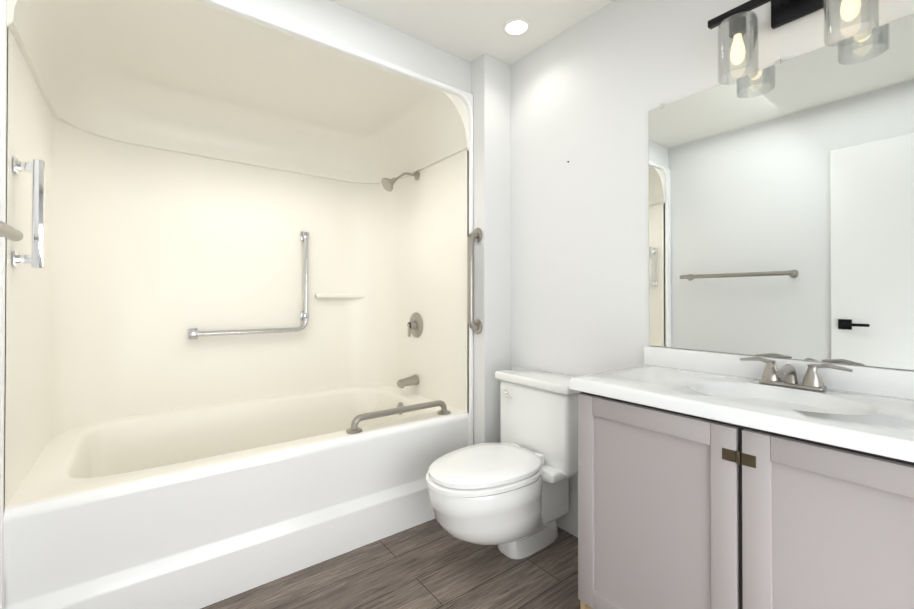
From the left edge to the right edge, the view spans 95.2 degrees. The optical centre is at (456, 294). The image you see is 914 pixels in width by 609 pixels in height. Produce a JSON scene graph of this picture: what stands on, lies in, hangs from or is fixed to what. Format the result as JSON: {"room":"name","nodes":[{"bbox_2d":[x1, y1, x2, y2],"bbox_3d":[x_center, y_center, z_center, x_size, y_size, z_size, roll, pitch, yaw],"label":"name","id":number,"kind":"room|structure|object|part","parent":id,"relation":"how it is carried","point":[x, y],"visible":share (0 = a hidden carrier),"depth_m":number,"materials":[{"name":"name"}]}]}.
{"room":"bathroom","nodes":[
{"label":"bathroom","id":0,"kind":"room"},
{"bbox_2d":[227,0,470,92],"bbox_3d":[-0.688,-1.208,1.807,1.849,0.180,0.100,0,0,-37],"label":"wall","id":1,"kind":"structure","parent":0,"point":[333,21],"depth_m":1.95,"materials":[{"name":"white paint"}]},
{"bbox_2d":[201,519,579,608],"bbox_3d":[-0.098,1.177,1.171,2.245,0.060,4.000,0,0,-37],"label":"floor","id":2,"kind":"structure","parent":0,"point":[432,564],"depth_m":1.69,"materials":[{"name":"brown wood"}]},
{"bbox_2d":[0,0,481,608],"bbox_3d":[-0.946,0.019,2.142,1.848,2.267,1.149,0,0,-37],"label":"shower","id":3,"kind":"object","parent":2,"relation":"on","point":[238,326],"visible":1,"depth_m":2.16,"materials":[{"name":"white plastic"}]},
{"bbox_3d":[-1.376,-0.262,1.344,0.068,0.350,0.060,0,0,-37],"label":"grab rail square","id":4,"kind":"part","parent":3,"relation":"part of","materials":[{"name":"silver metal"}]},
{"bbox_2d":[4,385,468,608],"bbox_3d":[-0.954,0.901,2.182,1.772,0.504,1.064,0,0,-37],"label":"tub","id":5,"kind":"object","parent":3,"relation":"in","point":[196,505],"depth_m":1.70,"materials":[{"name":"white plastic"}]},
{"bbox_3d":[-1.259,-0.083,2.582,0.678,0.680,0.058,0,0,-37],"label":"grab rail","id":6,"kind":"part","parent":3,"relation":"part of","materials":[{"name":"silver metal"}]},
{"bbox_2d":[397,375,418,387],"bbox_3d":[-0.321,0.561,2.698,0.139,0.075,0.068,0,0,-37],"label":"tub spout","id":7,"kind":"object","parent":3,"relation":"in","point":[413,381],"depth_m":2.69,"materials":[{"name":"silver metal"}]},
{"bbox_3d":[0.086,-0.075,2.251,0.068,0.580,0.080,0,0,-37],"label":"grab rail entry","id":8,"kind":"part","parent":3,"relation":"part of","materials":[{"name":"silver metal"}]},
{"bbox_2d":[426,367,579,558],"bbox_3d":[0.202,0.769,1.844,0.747,0.764,0.464,0,0,-37],"label":"toilet","id":9,"kind":"object","parent":2,"relation":"on","point":[508,495],"visible":0.98,"depth_m":1.79,"materials":[{"name":"white ceramic"}]},
{"bbox_3d":[0.118,0.731,1.781,0.538,0.064,0.386,0,0,-37],"label":"seat","id":10,"kind":"part","parent":9,"relation":"part of","materials":[{"name":"white plastic"}]},
{"bbox_3d":[0.247,0.488,2.047,0.031,0.033,0.087,0,0,-37],"label":"handle","id":11,"kind":"part","parent":9,"relation":"part of","materials":[{"name":"white ceramic"}]},
{"bbox_3d":[0.413,0.408,2.006,0.216,0.041,0.464,0,0,-37],"label":"lid","id":12,"kind":"part","parent":9,"relation":"part of","materials":[{"name":"white ceramic"}]},
{"bbox_2d":[570,346,913,608],"bbox_3d":[0.878,0.672,1.155,0.501,0.950,0.994,0,0,-37],"label":"bathroom vanity","id":13,"kind":"object","parent":2,"relation":"on","point":[711,480],"visible":1,"depth_m":1.08,"materials":[{"name":"grey wood"}]},
{"bbox_3d":[0.551,0.670,1.211,0.020,0.682,0.466,0,0,-37],"label":"door","id":14,"kind":"part","parent":13,"relation":"part of","materials":[{"name":"grey wood"}]},
{"bbox_2d":[740,357,852,391],"bbox_3d":[0.982,0.238,1.240,0.127,0.080,0.273,0,0,-37],"label":"faucet","id":15,"kind":"object","parent":13,"relation":"on","point":[771,381],"depth_m":1.25,"materials":[{"name":"silver metal"}]},
{"bbox_3d":[0.839,0.668,0.829,0.020,0.682,0.466,0,0,-37],"label":"door","id":16,"kind":"part","parent":13,"relation":"part of","materials":[{"name":"grey wood"}]},
{"bbox_2d":[329,0,613,64],"bbox_3d":[-0.098,-1.333,1.188,2.245,0.060,4.000,0,0,-37],"label":"ceiling","id":17,"kind":"structure","parent":0,"point":[471,31],"depth_m":1.97,"materials":[{"name":"white paint"}]},
{"bbox_2d":[502,17,530,35],"bbox_3d":[0.288,-1.293,2.017,0.136,0.007,0.136,0,0,-37],"label":"recessed light","id":18,"kind":"object","parent":17,"relation":"in","point":[518,26],"visible":1,"depth_m":2.01,"materials":[{"name":"white paint"}]},
{"bbox_2d":[471,53,510,444],"bbox_3d":[-0.139,-0.067,2.770,0.194,2.450,1.210,0,0,-37],"label":"wall","id":19,"kind":"structure","parent":0,"point":[490,84],"depth_m":2.28,"materials":[{"name":"white paint"}]},
{"bbox_2d":[511,0,913,537],"bbox_3d":[0.758,-0.073,1.825,0.100,2.450,4.000,0,0,-37],"label":"wall","id":20,"kind":"structure","parent":0,"point":[589,93],"depth_m":1.89,"materials":[{"name":"white paint"}]},
{"bbox_2d":[649,14,913,369],"bbox_3d":[1.078,-0.280,1.312,0.008,0.968,0.974,0,0,-37],"label":"mirror","id":21,"kind":"object","parent":20,"relation":"attached to","point":[781,209],"visible":1,"depth_m":1.32,"materials":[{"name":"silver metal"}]},
{"bbox_2d":[708,0,878,84],"bbox_3d":[1.022,-0.857,1.278,0.141,0.270,0.450,0,0,-37],"label":"sconce","id":22,"kind":"object","parent":20,"relation":"attached to","point":[783,12],"visible":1,"depth_m":1.33,"materials":[{"name":"clear glass"}]},
{"bbox_3d":[-0.954,-0.082,0.533,0.100,2.450,4.000,0,0,-37],"label":"wall","id":23,"kind":"structure","parent":0,"visible":0},
{"bbox_2d":[0,221,22,240],"bbox_3d":[-1.026,-0.166,0.818,0.124,0.056,0.764,0,0,-37],"label":"towel rail","id":24,"kind":"object","parent":23,"relation":"attached to","point":[7,231],"visible":1,"depth_m":1.06,"materials":[{"name":"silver metal"}]}
]}

